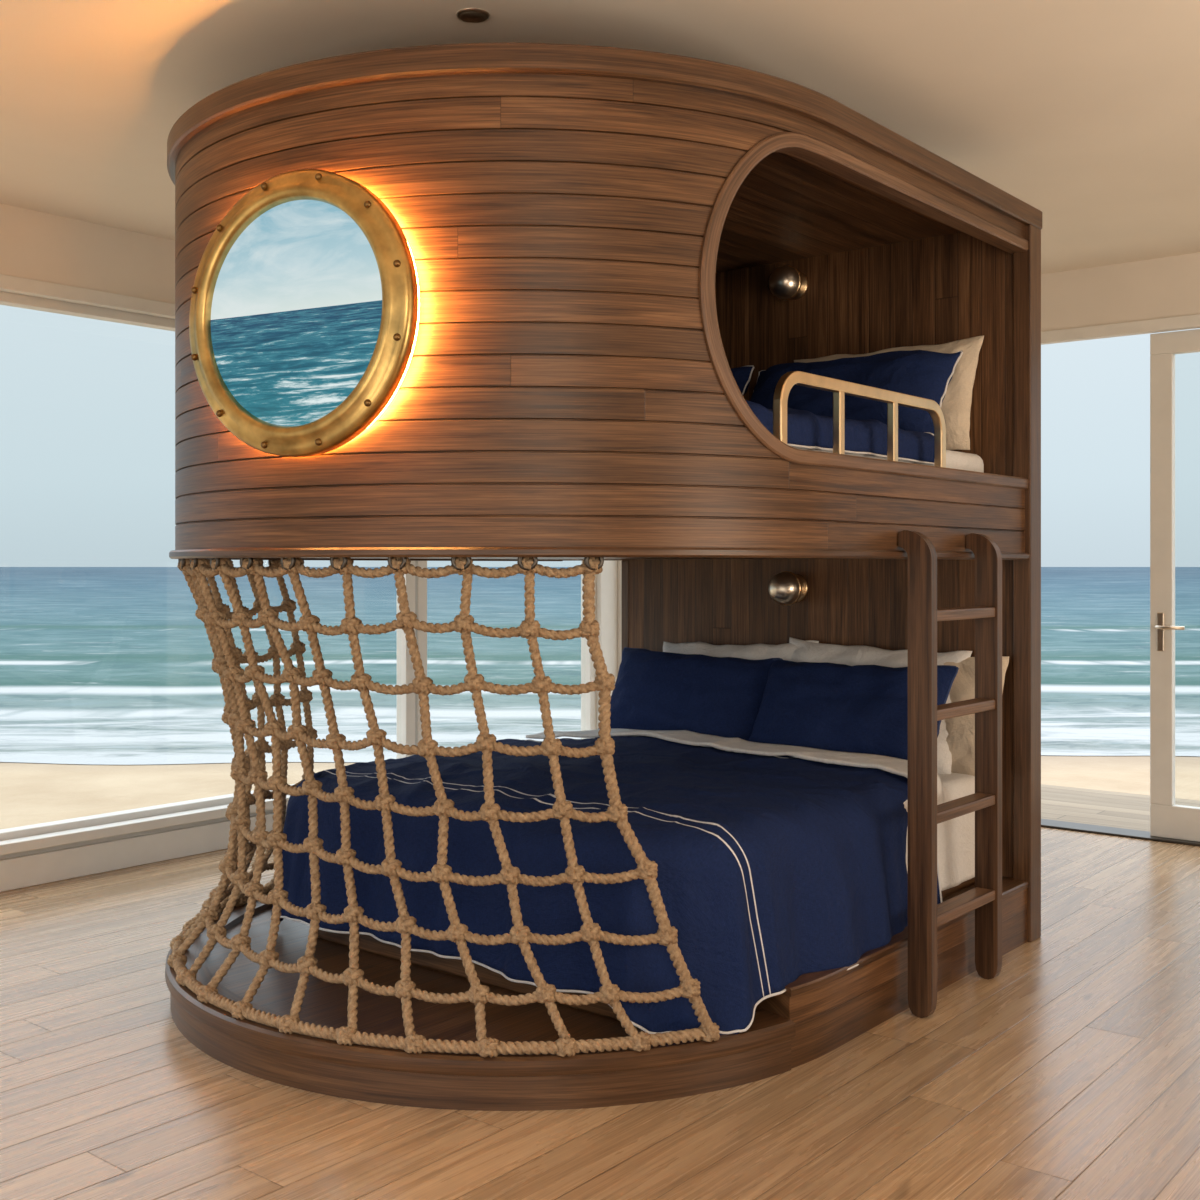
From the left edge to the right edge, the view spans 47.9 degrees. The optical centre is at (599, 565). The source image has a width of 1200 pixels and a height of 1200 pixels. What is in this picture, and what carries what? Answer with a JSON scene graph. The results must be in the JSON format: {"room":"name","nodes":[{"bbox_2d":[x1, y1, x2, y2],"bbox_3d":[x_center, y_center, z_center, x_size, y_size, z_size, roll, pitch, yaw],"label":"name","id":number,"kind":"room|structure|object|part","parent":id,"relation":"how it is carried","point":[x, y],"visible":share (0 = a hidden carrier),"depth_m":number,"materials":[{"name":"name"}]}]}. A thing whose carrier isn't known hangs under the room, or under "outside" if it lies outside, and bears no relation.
{"room":"beachfront bedroom","nodes":[
{"label":"beachfront bedroom","id":0,"kind":"room"},
{"bbox_2d":[0,203,174,303],"bbox_3d":[-3.013,-1.345,5.108,0.160,0.330,9.940,0,0,39],"label":"header","id":1,"kind":"object","parent":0,"point":[34,245],"visible":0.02,"depth_m":5.91,"materials":[{"name":"paint"}]},
{"bbox_2d":[0,274,174,318],"bbox_3d":[-3.003,-1.180,4.997,0.055,0.060,9.780,0,0,39],"label":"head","id":2,"kind":"object","parent":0,"point":[12,284],"depth_m":5.89},
{"bbox_2d":[0,807,286,858],"bbox_3d":[-3.013,1.270,5.108,0.160,0.160,9.940,0,0,39],"label":"wall","id":3,"kind":"structure","parent":0,"point":[271,810],"depth_m":6.03,"materials":[{"name":"paint"}]},
{"bbox_2d":[0,810,286,891],"bbox_3d":[-2.990,1.285,4.986,0.030,0.130,9.780,0,0,39],"label":"baseboard","id":4,"kind":"structure","parent":3,"relation":"attached to","point":[23,871],"depth_m":5.99,"materials":[{"name":"paint"}]},
{"bbox_2d":[0,795,289,855],"bbox_3d":[-2.994,1.173,4.989,0.080,0.045,9.780,0,0,39],"label":"sill","id":5,"kind":"structure","parent":3,"relation":"attached to","point":[11,846],"depth_m":5.98,"materials":[{"name":"paint"}]},
{"bbox_2d":[0,784,294,840],"bbox_3d":[-2.782,1.155,5.391,0.080,0.070,5.470,0,0,39],"label":"rail","id":6,"kind":"object","parent":3,"relation":"on","point":[119,816],"visible":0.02,"depth_m":6.07,"materials":[{"name":"paint"}]},
{"bbox_2d":[397,561,414,758],"bbox_3d":[-1.076,0.005,7.483,0.080,2.230,0.070,0,0,39],"label":"stile","id":7,"kind":"object","parent":6,"relation":"on","point":[405,671],"visible":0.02,"depth_m":7.46,"materials":[{"name":"paint"}]},
{"bbox_2d":[0,291,426,754],"bbox_3d":[-2.754,-0.030,5.425,0.080,2.300,5.560,0,0,39],"label":"window frame","id":8,"kind":"structure","parent":3,"relation":"in","point":[6,298],"depth_m":6.14,"materials":[{"name":"paint"}]},
{"bbox_3d":[-1.019,0.005,7.553,0.080,2.230,0.070,0,0,39],"label":"stile","id":9,"kind":"part","parent":8,"relation":"part of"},
{"bbox_2d":[596,560,617,728],"bbox_3d":[0.037,0.005,8.847,0.160,2.370,0.290,0,0,39],"label":"trim","id":10,"kind":"structure","parent":3,"relation":"attached to","point":[607,580],"depth_m":8.74,"materials":[{"name":"paint"}]},
{"bbox_3d":[-0.545,1.155,8.134,0.080,0.070,1.570,0,0,39],"label":"rail","id":11,"kind":"object","parent":3,"relation":"on","visible":0},
{"bbox_2d":[581,561,595,738],"bbox_3d":[-0.071,0.005,8.715,0.080,2.230,0.070,0,0,39],"label":"stile","id":12,"kind":"object","parent":11,"relation":"on","point":[588,700],"visible":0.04,"depth_m":8.69,"materials":[{"name":"paint"}]},
{"bbox_2d":[0,827,1199,1199],"bbox_3d":[0.517,1.410,2.190,9.200,0.120,9.880,0,0,39],"label":"floor","id":13,"kind":"structure","parent":0,"point":[1071,1072],"depth_m":3.42,"materials":[{"name":"brown wood"}]},
{"bbox_2d":[165,43,1041,1110],"bbox_3d":[-0.132,0.028,4.609,2.312,2.645,2.682,0,0,39],"label":"bunk bed","id":14,"kind":"object","parent":13,"relation":"on","point":[596,236],"depth_m":3.52,"materials":[{"name":"brown wood"}]},
{"bbox_2d":[189,169,417,456],"bbox_3d":[-0.781,-0.647,3.460,0.732,0.732,0.058,0,0,28],"label":"ring","id":15,"kind":"object","parent":14,"relation":"attached to","point":[388,363],"visible":1,"depth_m":3.39,"materials":[{"name":"gold metal"}]},
{"bbox_2d":[191,173,400,448],"bbox_3d":[-0.789,-0.647,3.446,0.687,0.687,0.019,0,0,28],"label":"bolts","id":16,"kind":"object","parent":15,"relation":"attached to","point":[367,204],"visible":1,"depth_m":3.40,"materials":[{"name":"gold metal"}]},
{"bbox_2d":[211,200,381,425],"bbox_3d":[-0.782,-0.647,3.458,0.588,0.588,0.001,0,0,28],"label":"glass","id":17,"kind":"object","parent":15,"relation":"attached to","point":[296,309],"visible":0.98,"depth_m":3.46,"materials":[{"name":"blue"}]},
{"bbox_3d":[-0.762,-0.647,3.496,0.716,0.715,0.026,0,0,28],"label":"led strip","id":18,"kind":"part","parent":14,"relation":"part of","materials":[{"name":"yellow"}]},
{"bbox_2d":[167,557,719,1057],"bbox_3d":[-0.746,0.593,3.990,0.869,1.266,2.216,0,0,-42],"label":"net","id":19,"kind":"object","parent":14,"relation":"on","point":[236,887],"visible":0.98,"depth_m":3.50,"materials":[{"name":"fabric"}]},
{"bbox_3d":[-0.120,-1.260,4.620,2.308,0.070,2.649,0,0,39],"label":"crown","id":20,"kind":"part","parent":14,"relation":"part of","materials":[{"name":"brown wood"}]},
{"bbox_3d":[0.679,-0.637,5.600,2.260,1.225,0.050,0,0,39],"label":"headboard","id":21,"kind":"part","parent":14,"relation":"part of","materials":[{"name":"brown wood"}]},
{"bbox_2d":[769,265,807,299],"bbox_3d":[0.748,-1.135,5.415,0.138,0.138,0.151,0,0,39],"label":"wall sconce","id":22,"kind":"object","parent":14,"relation":"attached to","point":[785,282],"visible":1,"depth_m":5.37,"materials":[{"name":"gold metal"}]},
{"bbox_2d":[769,571,807,605],"bbox_3d":[0.748,0.090,5.415,0.138,0.138,0.151,0,0,39],"label":"wall sconce","id":23,"kind":"object","parent":14,"relation":"attached to","point":[786,588],"visible":1,"depth_m":5.37,"materials":[{"name":"gold metal"}]},
{"bbox_3d":[0.846,0.650,5.464,1.830,1.400,0.050,0,0,39],"label":"headboard","id":24,"kind":"part","parent":14,"relation":"part of","materials":[{"name":"brown wood"}]},
{"bbox_2d":[773,371,945,467],"bbox_3d":[0.799,-0.420,4.031,0.028,0.230,1.024,0,0,39],"label":"guard rail","id":25,"kind":"object","parent":14,"relation":"attached to","point":[840,388],"visible":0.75,"depth_m":3.92,"materials":[{"name":"metal"}]},
{"bbox_3d":[0.912,-0.723,4.151,0.148,0.894,1.904,0,0,42],"label":"opening trim","id":26,"kind":"part","parent":14,"relation":"part of","materials":[{"name":"brown wood"}]},
{"bbox_2d":[794,447,983,472],"bbox_3d":[0.227,-0.256,4.792,1.660,0.308,1.745,0,0,39],"label":"mattress","id":27,"kind":"object","parent":14,"relation":"on","point":[954,459],"visible":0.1,"depth_m":4.75,"materials":[{"name":"white fabric"}]},
{"bbox_2d":[730,365,753,395],"bbox_3d":[0.288,-0.617,5.579,0.706,0.385,0.285,0,0,39],"label":"pillow","id":28,"kind":"object","parent":27,"relation":"on","point":[742,375],"visible":0.07,"depth_m":5.42,"materials":[{"name":"fabric"}]},
{"bbox_2d":[746,400,933,464],"bbox_3d":[0.085,-0.406,4.617,1.710,0.210,1.323,0,0,39],"label":"duvet","id":29,"kind":"object","parent":27,"relation":"on","point":[805,429],"visible":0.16,"depth_m":4.12,"materials":[{"name":"fabric"}]},
{"bbox_2d":[750,350,962,433],"bbox_3d":[0.900,-0.605,5.032,0.866,0.369,0.316,0,0,39],"label":"pillow","id":30,"kind":"object","parent":27,"relation":"on","point":[919,373],"visible":0.52,"depth_m":4.86,"materials":[{"name":"fabric"}]},
{"bbox_2d":[794,336,983,449],"bbox_3d":[1.051,-0.626,5.123,0.800,0.426,0.213,0,0,39],"label":"pillow","id":31,"kind":"object","parent":27,"relation":"on","point":[956,404],"visible":0.28,"depth_m":4.89,"materials":[{"name":"fabric"}]},
{"bbox_2d":[898,530,1001,1017],"bbox_3d":[1.108,0.621,4.247,0.109,1.458,0.523,0,0,39],"label":"ladder","id":32,"kind":"object","parent":14,"relation":"attached to","point":[925,915],"visible":1,"depth_m":4.12,"materials":[{"name":"brown wood"}]},
{"bbox_3d":[1.549,0.062,4.897,0.067,2.575,0.100,0,0,39],"label":"headboard post","id":33,"kind":"part","parent":14,"relation":"part of","materials":[{"name":"brown wood"}]},
{"bbox_3d":[0.181,0.939,4.771,1.675,0.318,1.835,0,0,39],"label":"mattress","id":34,"kind":"object","parent":14,"relation":"on","visible":0},
{"bbox_2d":[270,736,941,1034],"bbox_3d":[-0.062,0.939,4.473,2.019,0.598,1.412,0,0,39],"label":"striped duvet","id":35,"kind":"object","parent":34,"relation":"on","point":[773,871],"visible":0.8,"depth_m":3.85,"materials":[{"name":"blue fabric"}]},
{"bbox_2d":[526,728,974,890],"bbox_3d":[0.507,0.856,5.153,1.825,0.454,0.742,0,0,39],"label":"sheet","id":36,"kind":"object","parent":34,"relation":"on","point":[955,836],"visible":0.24,"depth_m":4.67,"materials":[{"name":"fabric"}]},
{"bbox_2d":[596,647,782,740],"bbox_3d":[0.349,0.552,5.479,0.765,0.411,0.307,0,0,39],"label":"pillow","id":37,"kind":"object","parent":36,"relation":"on","point":[654,690],"visible":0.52,"depth_m":5.39,"materials":[{"name":"fabric"}]},
{"bbox_2d":[663,640,818,660],"bbox_3d":[0.533,0.529,5.531,0.776,0.468,0.241,0,0,39],"label":"pillow","id":38,"kind":"object","parent":36,"relation":"on","point":[754,651],"visible":0.2,"depth_m":5.51,"materials":[{"name":"fabric"}]},
{"bbox_2d":[748,659,958,759],"bbox_3d":[0.910,0.552,4.997,0.808,0.393,0.312,0,0,39],"label":"pillow","id":39,"kind":"object","parent":36,"relation":"on","point":[822,705],"visible":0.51,"depth_m":4.92,"materials":[{"name":"fabric"}]},
{"bbox_2d":[789,637,971,773],"bbox_3d":[1.010,0.528,5.135,0.796,0.483,0.249,0,0,39],"label":"pillow","id":40,"kind":"object","parent":36,"relation":"on","point":[805,651],"visible":0.3,"depth_m":5.12,"materials":[{"name":"fabric"}]},
{"bbox_2d":[943,656,1008,775],"bbox_3d":[1.161,0.552,5.035,0.720,0.456,0.180,0,0,39],"label":"pillow","id":41,"kind":"object","parent":36,"relation":"on","point":[960,739],"visible":0.19,"depth_m":4.85,"materials":[{"name":"fabric"}]},
{"bbox_2d":[1041,819,1199,846],"bbox_3d":[3.140,1.344,6.394,3.250,0.012,0.170,0,0,39],"label":"threshold","id":42,"kind":"object","parent":13,"relation":"on","point":[1113,831],"depth_m":6.83,"materials":[{"name":"grey metal"}]},
{"bbox_2d":[0,0,1199,273],"bbox_3d":[0.588,-1.585,2.197,9.500,0.150,9.980,0,0,39],"label":"ceiling","id":43,"kind":"structure","parent":0,"point":[1086,113],"depth_m":4.11,"materials":[{"name":"paint"}]},
{"bbox_2d":[456,8,489,23],"bbox_3d":[-0.348,-1.507,3.700,0.094,0.006,0.094,0,0,39],"label":"recessed light","id":44,"kind":"object","parent":43,"relation":"attached to","point":[467,15],"depth_m":3.70,"materials":[{"name":"black metal"}]},
{"bbox_2d":[1041,253,1199,331],"bbox_3d":[3.666,-1.345,5.971,9.100,0.330,0.160,0,0,39],"label":"header","id":45,"kind":"object","parent":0,"point":[1165,287],"visible":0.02,"depth_m":6.74,"materials":[{"name":"paint"}]},
{"bbox_2d":[1041,314,1199,344],"bbox_3d":[3.617,-1.180,5.911,9.100,0.060,0.055,0,0,39],"label":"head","id":46,"kind":"object","parent":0,"point":[1186,322],"depth_m":6.71},
{"bbox_3d":[0.857,1.270,8.262,1.850,0.160,0.160,0,0,39],"label":"wall","id":47,"kind":"structure","parent":0,"visible":0},
{"bbox_3d":[0.857,1.155,8.262,1.850,0.070,0.080,0,0,39],"label":"rail","id":48,"kind":"object","parent":47,"relation":"on","visible":0},
{"bbox_2d":[618,560,621,670],"bbox_3d":[0.167,0.005,8.825,0.070,2.230,0.080,0,0,39],"label":"stile","id":49,"kind":"object","parent":48,"relation":"on","point":[619,561],"visible":0.04,"depth_m":8.80,"materials":[{"name":"paint"}]},
{"label":"outside","id":50,"kind":"structure","parent":0,"visible":0},
{"bbox_2d":[0,755,1199,829],"bbox_3d":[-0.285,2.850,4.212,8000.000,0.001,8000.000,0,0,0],"label":"beach sand","id":51,"kind":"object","parent":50,"point":[30,793],"visible":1,"depth_m":17.77,"materials":[{"name":"beige sand"}]},
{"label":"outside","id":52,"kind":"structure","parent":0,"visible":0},
{"bbox_2d":[0,567,1199,764],"bbox_3d":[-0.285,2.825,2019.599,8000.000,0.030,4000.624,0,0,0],"label":"sea","id":53,"kind":"structure","parent":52,"point":[99,665],"depth_m":38.90,"materials":[{"name":"liquid"}]},
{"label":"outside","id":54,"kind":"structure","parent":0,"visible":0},
{"bbox_2d":[1041,784,1199,831],"bbox_3d":[4.304,1.435,6.437,6.700,0.110,1.350,0,0,39],"label":"deck","id":55,"kind":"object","parent":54,"point":[1059,803],"visible":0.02,"depth_m":7.75,"materials":[{"name":"beige wood"}]},
{"bbox_3d":[5.797,0.085,4.233,3.600,2.530,0.160,0,0,39],"label":"pier","id":56,"kind":"object","parent":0,"visible":0},
{"bbox_3d":[3.612,0.094,6.015,0.100,2.488,0.160,0,0,39],"label":"trim","id":57,"kind":"structure","parent":56,"relation":"attached to","visible":0},
{"bbox_2d":[1150,804,1199,841],"bbox_3d":[3.152,1.258,6.380,1.054,0.160,0.055,0,0,39],"label":"rail","id":58,"kind":"object","parent":57,"relation":"on","point":[1182,822],"visible":1,"depth_m":6.62,"materials":[{"name":"paint"}]},
{"bbox_2d":[1150,353,1184,805],"bbox_3d":[2.788,0.067,6.623,0.184,2.223,0.139,0,0,39],"label":"stile","id":59,"kind":"object","parent":58,"relation":"on","point":[1162,366],"depth_m":6.66,"materials":[{"name":"paint"}]},
{"bbox_2d":[1157,613,1163,650],"bbox_3d":[2.763,0.325,6.656,0.035,0.190,0.011,0,0,39],"label":"plate","id":60,"kind":"object","parent":59,"relation":"attached to","point":[1160,616],"depth_m":6.65,"materials":[{"name":"silver metal"}]},
{"bbox_3d":[2.786,0.300,6.586,0.142,0.018,0.079,0,0,39],"label":"handle","id":61,"kind":"part","parent":59,"relation":"part of","materials":[{"name":"silver metal"}]},
{"bbox_3d":[2.786,0.300,6.586,0.142,0.018,0.079,0,0,39],"label":"lever","id":62,"kind":"part","parent":59,"relation":"part of","materials":[{"name":"silver metal"}]},
{"bbox_2d":[1150,329,1199,354],"bbox_3d":[3.152,-1.097,6.380,1.054,0.105,0.055,0,0,39],"label":"door frame","id":63,"kind":"structure","parent":57,"relation":"attached to","point":[1187,341],"depth_m":6.62,"materials":[{"name":"paint"}]}
]}

